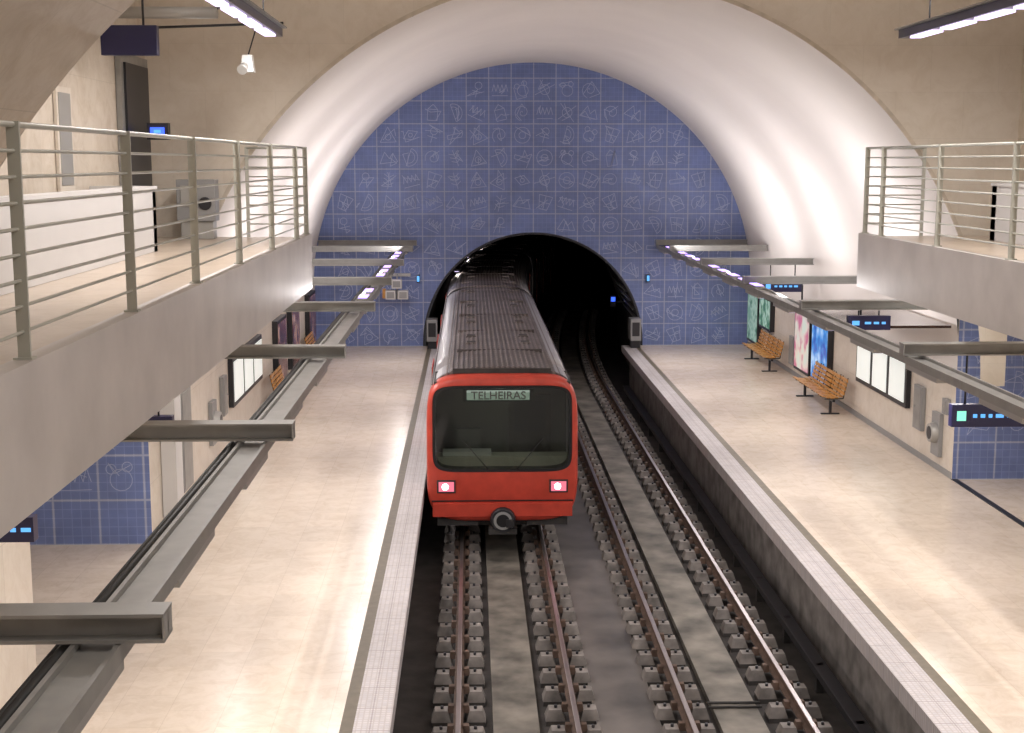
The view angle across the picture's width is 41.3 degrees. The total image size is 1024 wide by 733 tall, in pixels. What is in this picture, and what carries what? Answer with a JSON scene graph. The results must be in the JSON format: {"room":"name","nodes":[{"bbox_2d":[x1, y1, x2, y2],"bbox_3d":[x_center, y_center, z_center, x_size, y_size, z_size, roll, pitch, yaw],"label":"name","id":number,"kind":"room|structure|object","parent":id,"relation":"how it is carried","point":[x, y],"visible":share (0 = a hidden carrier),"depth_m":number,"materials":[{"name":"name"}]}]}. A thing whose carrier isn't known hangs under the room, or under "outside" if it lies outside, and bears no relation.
{"room":"metro station","nodes":[
{"label":"metro station","id":0,"kind":"room"},
{"bbox_2d":[0,0,134,164],"bbox_3d":[1.996,-0.730,1.722,13.829,5.330,19.500,0,9,-2],"label":"vault","id":1,"kind":"object","parent":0,"point":[41,41],"visible":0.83,"depth_m":10.31,"materials":[{"name":"paint"}]},
{"bbox_2d":[0,0,144,195],"bbox_3d":[-6.189,-3.755,17.202,0.200,6.700,12.500,0,9,-2],"label":"wall","id":2,"kind":"structure","parent":0,"point":[91,81],"depth_m":19.69,"materials":[{"name":"stone"}]},
{"bbox_2d":[53,86,75,191],"bbox_3d":[-6.091,-3.094,18.518,0.050,1.400,0.700,0,9,-2],"label":"information panel","id":3,"kind":"object","parent":2,"relation":"attached to","point":[62,105],"visible":0.86,"depth_m":18.42,"materials":[{"name":"metal"}]},
{"bbox_2d":[115,56,151,185],"bbox_3d":[-6.169,-3.569,22.340,0.130,3.000,1.800,0,9,-2],"label":"door","id":4,"kind":"structure","parent":2,"relation":"in","point":[131,72],"depth_m":22.01,"materials":[{"name":"grey metal"}]},
{"bbox_2d":[142,123,170,139],"bbox_3d":[-5.845,-3.832,22.171,0.510,0.270,0.175,0,9,-2],"label":"monitor","id":5,"kind":"object","parent":4,"relation":"attached to","point":[156,128],"visible":0.73,"depth_m":22.09,"materials":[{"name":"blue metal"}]},
{"bbox_2d":[30,442,152,544],"bbox_3d":[-7.046,0.943,21.259,2.690,3.800,0.046,0,9,-2],"label":"tiled wall","id":6,"kind":"structure","parent":0,"point":[108,503],"depth_m":21.45,"materials":[{"name":"tile"}]},
{"bbox_2d":[0,234,312,537],"bbox_3d":[-5.607,0.539,8.002,5.170,0.950,32.000,0,9,-2],"label":"balcony","id":7,"kind":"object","parent":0,"point":[98,373],"depth_m":11.45,"materials":[{"name":"concrete"}]},
{"bbox_2d":[0,186,157,295],"bbox_3d":[-5.527,-1.574,15.982,0.930,0.950,8.000,0,9,-2],"label":"parapet","id":8,"kind":"object","parent":7,"relation":"on","point":[45,212],"visible":0.81,"depth_m":15.81,"materials":[{"name":"white paint"}]},
{"bbox_2d":[0,120,309,359],"bbox_3d":[-3.614,-0.832,9.046,1.090,1.550,29.450,0,9,-2],"label":"gallery railing","id":9,"kind":"object","parent":7,"relation":"on","point":[19,254],"visible":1,"depth_m":11.36,"materials":[{"name":"grey metal"}]},
{"bbox_2d":[176,179,218,238],"bbox_3d":[-5.338,-2.675,23.117,0.650,1.000,0.380,0,9,-2],"label":"ticket machine","id":10,"kind":"object","parent":7,"relation":"on","point":[212,192],"visible":0.68,"depth_m":22.96,"materials":[{"name":"silver metal"}]},
{"bbox_2d":[0,285,314,708],"bbox_3d":[-5.748,1.466,18.457,0.250,4.000,52.400,0,9,-2],"label":"wall","id":11,"kind":"structure","parent":0,"point":[17,662],"depth_m":21.91,"materials":[{"name":"paint"}]},
{"bbox_2d":[159,395,183,517],"bbox_3d":[-5.604,0.777,22.355,0.260,3.800,0.540,0,9,-2],"label":"pilaster","id":12,"kind":"object","parent":11,"relation":"attached to","point":[171,452],"visible":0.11,"depth_m":22.27,"materials":[{"name":"white paint"}]},
{"bbox_2d":[180,387,193,492],"bbox_3d":[-5.726,1.254,23.890,0.115,1.800,0.800,0,9,-2],"label":"electrical cabinet","id":13,"kind":"object","parent":11,"relation":"attached to","point":[187,447],"visible":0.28,"depth_m":23.82,"materials":[{"name":"grey plastic"}]},
{"bbox_2d":[0,240,416,732],"bbox_3d":[-3.975,-0.182,19.276,3.320,0.365,50.400,0,9,-2],"label":"beam","id":14,"kind":"structure","parent":11,"relation":"attached to","point":[93,640],"depth_m":9.65,"materials":[{"name":"grey metal"}]},
{"bbox_2d":[0,514,38,541],"bbox_3d":[-5.050,1.209,13.348,0.700,1.030,0.146,0,9,-2],"label":"direction sign","id":15,"kind":"object","parent":14,"relation":"hanging from","point":[26,530],"visible":0.52,"depth_m":13.35,"materials":[{"name":"blue"}]},
{"bbox_2d":[149,412,173,419],"bbox_3d":[-4.996,0.384,18.891,0.550,1.050,0.146,0,9,-2],"label":"direction sign","id":16,"kind":"object","parent":14,"relation":"hanging from","point":[155,417],"visible":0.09,"depth_m":18.88,"materials":[{"name":"blue"}]},
{"bbox_2d":[208,399,222,445],"bbox_3d":[-5.760,1.089,26.494,0.205,0.850,0.440,0,9,-2],"label":"phone","id":17,"kind":"object","parent":11,"relation":"attached to","point":[214,414],"visible":0.48,"depth_m":26.33,"materials":[{"name":"grey plastic"}]},
{"bbox_2d":[219,375,227,416],"bbox_3d":[-5.842,0.589,27.631,0.115,0.800,0.400,0,9,-2],"label":"upper cabinet","id":18,"kind":"object","parent":11,"relation":"attached to","point":[223,379],"visible":0.97,"depth_m":27.47,"materials":[{"name":"grey plastic"}]},
{"bbox_2d":[228,334,262,407],"bbox_3d":[-5.930,0.049,30.379,0.110,1.050,4.000,0,9,-2],"label":"notice board","id":19,"kind":"object","parent":11,"relation":"attached to","point":[243,374],"visible":0.73,"depth_m":29.63,"materials":[{"name":"grey metal"}]},
{"bbox_2d":[272,314,287,382],"bbox_3d":[-6.070,-0.447,35.612,0.150,1.670,1.700,0,9,-2],"label":"advertising lightbox","id":20,"kind":"object","parent":11,"relation":"attached to","point":[279,327],"visible":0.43,"depth_m":35.16,"materials":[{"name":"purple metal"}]},
{"bbox_2d":[287,312,299,369],"bbox_3d":[-6.156,-0.864,38.380,0.150,1.670,1.700,0,9,-2],"label":"advertising lightbox","id":21,"kind":"object","parent":11,"relation":"attached to","point":[293,318],"visible":0.54,"depth_m":37.72,"materials":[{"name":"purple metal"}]},
{"bbox_2d":[304,290,315,343],"bbox_3d":[-6.281,-1.475,42.432,0.150,1.670,1.700,0,9,-2],"label":"advertising lightbox","id":22,"kind":"object","parent":11,"relation":"attached to","point":[310,317],"visible":0.71,"depth_m":41.86,"materials":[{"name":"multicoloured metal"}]},
{"bbox_2d":[30,346,436,732],"bbox_3d":[-4.869,3.983,18.864,6.870,1.500,52.400,0,9,-2],"label":"platform","id":23,"kind":"structure","parent":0,"point":[293,617],"depth_m":19.65,"materials":[{"name":"stone"}]},
{"bbox_2d":[269,364,283,390],"bbox_3d":[-5.592,0.513,33.829,0.625,0.903,1.860,0,9,-2],"label":"bench","id":24,"kind":"object","parent":23,"relation":"on","point":[273,375],"visible":0.3,"depth_m":33.64,"materials":[{"name":"orange wood"}]},
{"bbox_2d":[304,331,314,343],"bbox_3d":[-5.806,-0.529,40.748,0.625,0.903,1.860,0,9,-2],"label":"bench","id":25,"kind":"object","parent":23,"relation":"on","point":[311,339],"visible":0.26,"depth_m":40.80,"materials":[{"name":"orange wood"}]},
{"bbox_2d":[427,318,437,348],"bbox_3d":[-2.591,-1.073,44.195,0.340,0.950,0.660,0,9,-2],"label":"signal box","id":26,"kind":"object","parent":23,"relation":"on","point":[432,323],"visible":0.84,"depth_m":43.88,"materials":[{"name":"grey metal"}]},
{"bbox_2d":[426,235,636,366],"bbox_3d":[3.445,-5.315,68.318,14.028,5.150,47.580,0,9,-2],"label":"wall","id":27,"kind":"structure","parent":0,"point":[569,253],"depth_m":55.02,"materials":[{"name":"concrete"}]},
{"bbox_2d":[610,295,624,306],"bbox_3d":[3.757,-2.325,48.310,0.550,0.400,0.240,0,9,-2],"label":"lamp","id":28,"kind":"object","parent":27,"relation":"attached to","point":[613,301],"visible":0.93,"depth_m":48.24,"materials":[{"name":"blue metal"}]},
{"bbox_2d":[314,63,749,345],"bbox_3d":[0.693,-4.462,44.268,14.300,10.630,0.006,0,9,-2],"label":"tiled wall","id":29,"kind":"structure","parent":0,"point":[476,158],"depth_m":44.09,"materials":[{"name":"blue tile"}]},
{"bbox_2d":[382,273,410,299],"bbox_3d":[-3.732,-2.586,44.000,0.880,0.800,0.805,0,9,-2],"label":"electrical boxes","id":30,"kind":"object","parent":29,"relation":"attached to","point":[396,283],"visible":0.94,"depth_m":43.66,"materials":[{"name":"silver metal"}]},
{"bbox_2d":[423,232,642,345],"bbox_3d":[0.689,-1.857,44.805,7.240,5.120,0.320,0,9,-2],"label":"portal","id":31,"kind":"object","parent":29,"relation":"attached to","point":[529,233],"visible":0.88,"depth_m":44.41,"materials":[{"name":"grey metal"}]},
{"bbox_2d":[646,274,649,281],"bbox_3d":[4.445,-2.890,44.510,0.100,0.250,0.215,0,9,-2],"label":"lamp","id":32,"kind":"object","parent":29,"relation":"attached to","point":[647,275],"visible":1,"depth_m":44.43,"materials":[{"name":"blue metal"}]},
{"bbox_2d":[144,0,1023,385],"bbox_3d":[1.316,-3.821,23.747,15.200,8.520,0.001,0,9,-2],"label":"wall","id":33,"kind":"structure","parent":0,"point":[962,85],"depth_m":23.56,"materials":[{"name":"paint"}]},
{"bbox_2d":[219,0,962,235],"bbox_3d":[1.317,-4.076,23.694,13.964,5.400,0.030,0,9,-2],"label":"trim","id":34,"kind":"structure","parent":33,"relation":"attached to","point":[861,83],"depth_m":23.52,"materials":[{"name":"stone"}]},
{"bbox_2d":[217,0,957,368],"bbox_3d":[1.005,-4.663,33.931,14.300,7.150,20.400,0,9,-2],"label":"vault","id":35,"kind":"object","parent":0,"point":[788,130],"visible":0.79,"depth_m":30.81,"materials":[{"name":"paint"}]},
{"bbox_2d":[393,270,874,732],"bbox_3d":[4.245,1.081,42.788,14.028,0.310,100.000,0,9,-2],"label":"floor","id":36,"kind":"structure","parent":0,"point":[622,702],"depth_m":22.23,"materials":[{"name":"concrete"}]},
{"bbox_2d":[431,266,602,732],"bbox_3d":[2.610,0.896,42.710,8.874,0.500,100.000,0,9,-2],"label":"railway track","id":37,"kind":"object","parent":36,"relation":"on","point":[514,705],"visible":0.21,"depth_m":20.61,"materials":[{"name":"metal"}]},
{"bbox_2d":[426,235,577,534],"bbox_3d":[-0.213,-1.975,49.027,4.096,3.285,49.390,0,9,1],"label":"train","id":38,"kind":"object","parent":37,"relation":"on","point":[502,421],"visible":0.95,"depth_m":25.95,"materials":[{"name":"red metal"}]},
{"bbox_2d":[546,269,833,732],"bbox_3d":[5.569,0.882,42.799,8.874,0.500,100.000,0,9,-2],"label":"railway track","id":39,"kind":"object","parent":36,"relation":"on","point":[718,678],"visible":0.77,"depth_m":23.59,"materials":[{"name":"metal"}]},
{"bbox_2d":[706,701,761,707],"bbox_3d":[2.998,4.565,18.360,0.720,0.036,0.186,0,9,-2],"label":"conduit","id":40,"kind":"object","parent":39,"relation":"on","point":[708,702],"visible":1,"depth_m":18.41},
{"bbox_2d":[623,385,874,732],"bbox_3d":[4.334,4.531,18.017,0.190,0.430,50.000,0,9,-2],"label":"rail","id":41,"kind":"object","parent":36,"relation":"on","point":[825,679],"visible":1,"depth_m":22.48,"materials":[{"name":"grey metal"}]},
{"bbox_2d":[622,345,1023,732],"bbox_3d":[7.855,3.925,19.248,6.870,1.500,52.400,0,9,-2],"label":"platform","id":42,"kind":"structure","parent":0,"point":[907,584],"depth_m":22.45,"materials":[{"name":"stone"}]},
{"bbox_2d":[628,317,640,347],"bbox_3d":[4.006,-1.103,44.394,0.340,0.950,0.660,0,9,-2],"label":"signal box","id":43,"kind":"object","parent":42,"relation":"on","point":[634,325],"visible":1,"depth_m":44.09,"materials":[{"name":"grey metal"}]},
{"bbox_2d":[742,329,783,371],"bbox_3d":[7.450,-0.488,40.475,0.625,0.903,3.100,0,9,-2],"label":"bench","id":44,"kind":"object","parent":42,"relation":"on","point":[763,352],"visible":1,"depth_m":40.21,"materials":[{"name":"brown wood"}]},
{"bbox_2d":[793,361,848,413],"bbox_3d":[7.654,0.510,33.853,0.625,0.903,3.100,0,9,-2],"label":"bench","id":45,"kind":"object","parent":42,"relation":"on","point":[815,387],"visible":1,"depth_m":33.63,"materials":[{"name":"brown wood"}]},
{"bbox_2d":[951,479,1023,526],"bbox_3d":[8.563,2.750,21.977,0.120,0.012,8.100,0,9,-2],"label":"trim","id":46,"kind":"structure","parent":42,"relation":"on","point":[957,481],"depth_m":24.16,"materials":[{"name":"grey metal"}]},
{"bbox_2d":[748,307,955,471],"bbox_3d":[8.735,1.400,18.895,0.250,4.000,52.400,0,9,-2],"label":"wall","id":47,"kind":"structure","parent":0,"point":[896,419],"depth_m":30.33,"materials":[{"name":"paint"}]},
{"bbox_2d":[747,294,761,345],"bbox_3d":[7.769,-1.626,43.602,0.150,1.720,1.600,0,9,-2],"label":"advertising lightbox","id":48,"kind":"object","parent":47,"relation":"attached to","point":[753,328],"visible":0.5,"depth_m":43.38,"materials":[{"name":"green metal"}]},
{"bbox_2d":[759,298,774,331],"bbox_3d":[7.824,-1.644,41.780,0.150,1.000,1.600,0,9,-2],"label":"advertising lightbox","id":49,"kind":"object","parent":47,"relation":"attached to","point":[766,308],"visible":0.75,"depth_m":41.45,"materials":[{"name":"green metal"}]},
{"bbox_2d":[788,335,793,364],"bbox_3d":[7.943,-0.461,38.623,0.115,0.800,0.500,0,9,-2],"label":"upper cabinet","id":50,"kind":"object","parent":47,"relation":"attached to","point":[791,337],"visible":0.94,"depth_m":38.49,"materials":[{"name":"grey plastic"}]},
{"bbox_2d":[793,313,811,375],"bbox_3d":[7.970,-0.675,37.124,0.150,1.670,1.700,0,9,-2],"label":"advertising lightbox","id":51,"kind":"object","parent":47,"relation":"attached to","point":[802,332],"visible":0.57,"depth_m":36.98,"materials":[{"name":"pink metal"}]},
{"bbox_2d":[810,324,833,388],"bbox_3d":[8.028,-0.392,35.247,0.150,1.670,1.700,0,9,-2],"label":"advertising lightbox","id":52,"kind":"object","parent":47,"relation":"attached to","point":[822,341],"visible":0.46,"depth_m":34.97,"materials":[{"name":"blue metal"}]},
{"bbox_2d":[656,239,1023,423],"bbox_3d":[7.000,-0.232,19.607,3.120,0.365,50.400,0,9,-2],"label":"beam","id":53,"kind":"structure","parent":47,"relation":"attached to","point":[914,355],"depth_m":23.93,"materials":[{"name":"grey metal"}]},
{"bbox_2d":[762,265,802,291],"bbox_3d":[7.135,-2.334,35.854,1.050,0.730,0.146,0,9,-2],"label":"direction sign","id":54,"kind":"object","parent":53,"relation":"hanging from","point":[774,287],"visible":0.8,"depth_m":35.82,"materials":[{"name":"blue"}]},
{"bbox_2d":[846,310,890,329],"bbox_3d":[6.469,-0.842,24.676,0.770,0.350,0.146,0,9,-2],"label":"direction sign","id":55,"kind":"object","parent":53,"relation":"hanging from","point":[866,322],"visible":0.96,"depth_m":24.61,"materials":[{"name":"blue"}]},
{"bbox_2d":[798,285,950,327],"bbox_3d":[7.151,-1.235,27.555,1.930,0.430,4.600,0,9,-2],"label":"panel","id":56,"kind":"object","parent":53,"relation":"hanging from","point":[899,318],"visible":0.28,"depth_m":26.63,"materials":[{"name":"grey"}]},
{"bbox_2d":[948,356,1023,426],"bbox_3d":[6.923,0.327,19.271,1.400,1.050,0.146,0,9,-2],"label":"direction sign","id":57,"kind":"object","parent":53,"relation":"hanging from","point":[964,414],"visible":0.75,"depth_m":19.25,"materials":[{"name":"blue"}]},
{"bbox_2d":[747,341,950,478],"bbox_3d":[8.095,0.656,35.508,0.020,0.120,19.300,0,9,-2],"label":"baseboard","id":58,"kind":"structure","parent":47,"relation":"attached to","point":[898,441],"depth_m":29.98,"materials":[{"name":"grey plastic"}]},
{"bbox_2d":[856,346,911,407],"bbox_3d":[8.203,0.081,30.163,0.110,1.050,3.700,0,9,-2],"label":"frame","id":59,"kind":"object","parent":47,"relation":"attached to","point":[887,376],"visible":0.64,"depth_m":29.76,"materials":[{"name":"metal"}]},
{"bbox_2d":[912,384,925,430],"bbox_3d":[8.279,0.832,27.699,0.115,0.900,0.500,0,9,-2],"label":"upper cabinet","id":60,"kind":"object","parent":47,"relation":"attached to","point":[919,401],"visible":1,"depth_m":27.55,"materials":[{"name":"grey plastic"}]},
{"bbox_2d":[926,410,943,456],"bbox_3d":[8.267,1.317,26.659,0.205,0.850,0.440,0,9,-2],"label":"phone","id":61,"kind":"object","parent":47,"relation":"attached to","point":[934,430],"visible":1,"depth_m":26.50,"materials":[{"name":"grey plastic"}]},
{"bbox_2d":[942,398,950,414],"bbox_3d":[8.326,0.766,26.122,0.115,0.300,0.250,0,9,-2],"label":"upper cabinet","id":62,"kind":"object","parent":47,"relation":"attached to","point":[945,401],"visible":0.98,"depth_m":26.04,"materials":[{"name":"grey plastic"}]},
{"bbox_2d":[856,233,1023,339],"bbox_3d":[9.200,0.389,8.993,5.170,0.950,33.100,0,9,-2],"label":"balcony","id":63,"kind":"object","parent":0,"point":[973,282],"depth_m":19.91,"materials":[{"name":"stone"}]},
{"bbox_2d":[861,141,1023,259],"bbox_3d":[7.150,-0.889,9.421,1.090,1.550,29.350,0,9,-2],"label":"gallery railing","id":64,"kind":"object","parent":63,"relation":"on","point":[1016,155],"visible":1,"depth_m":20.22,"materials":[{"name":"grey metal"}]},
{"bbox_2d":[990,183,1023,244],"bbox_3d":[8.587,-1.877,17.992,0.930,0.950,9.600,0,9,-2],"label":"parapet","id":65,"kind":"object","parent":63,"relation":"on","point":[1001,200],"visible":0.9,"depth_m":22.16,"materials":[{"name":"white paint"}]},
{"bbox_2d":[951,320,1023,479],"bbox_3d":[9.734,0.270,25.724,2.690,3.800,0.046,0,9,-2],"label":"tiled wall","id":66,"kind":"structure","parent":0,"point":[977,452],"depth_m":25.86,"materials":[{"name":"tile"}]},
{"bbox_2d":[1018,39,1023,180],"bbox_3d":[9.203,-3.825,17.667,0.200,6.700,12.500,0,9,-2],"label":"wall","id":67,"kind":"structure","parent":0,"point":[1021,113],"depth_m":23.76,"materials":[{"name":"paint"}]},
{"label":"wall","id":68,"kind":"structure","parent":0,"visible":0},
{"bbox_2d":[0,0,135,166],"bbox_3d":[1.697,-2.219,11.368,13.964,5.400,0.030,0,9,-2],"label":"trim","id":69,"kind":"structure","parent":68,"relation":"attached to","point":[135,0],"depth_m":11.17,"materials":[{"name":"stone"}]},
{"bbox_3d":[1.507,-7.202,16.920,15.200,0.200,12.500,0,9,-2],"label":"ceiling","id":70,"kind":"structure","parent":0,"visible":0},
{"bbox_2d":[100,0,159,55],"bbox_3d":[-5.461,-5.935,19.248,0.800,3.000,0.150,0,9,-2],"label":"sign box","id":71,"kind":"object","parent":70,"relation":"hanging from","point":[117,40],"visible":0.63,"depth_m":19.37,"materials":[{"name":"blue"}]},
{"bbox_2d":[119,6,283,28],"bbox_3d":[-4.845,-6.388,20.641,2.681,2.519,0.174,0,9,-2],"label":"conduit","id":72,"kind":"object","parent":70,"relation":"attached to","point":[132,11],"visible":0.66,"depth_m":20.71,"materials":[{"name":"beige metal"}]},
{"bbox_2d":[237,31,255,74],"bbox_3d":[-4.047,-4.855,20.825,0.310,0.772,0.342,0,9,-2],"label":"spotlight","id":73,"kind":"object","parent":72,"relation":"hanging from","point":[247,64],"visible":0.91,"depth_m":20.84,"materials":[{"name":"grey metal"}]},
{"bbox_2d":[206,0,286,36],"bbox_3d":[-3.448,-5.644,16.243,0.400,2.680,8.000,0,9,-2],"label":"pendant lamp","id":74,"kind":"object","parent":70,"relation":"hanging from","point":[247,12],"visible":1,"depth_m":17.82,"materials":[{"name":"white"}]},
{"bbox_2d":[894,0,1023,38],"bbox_3d":[6.128,-5.687,16.532,0.400,2.680,8.000,0,9,-2],"label":"pendant lamp","id":75,"kind":"object","parent":70,"relation":"hanging from","point":[988,9],"visible":1,"depth_m":18.14,"materials":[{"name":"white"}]}
]}

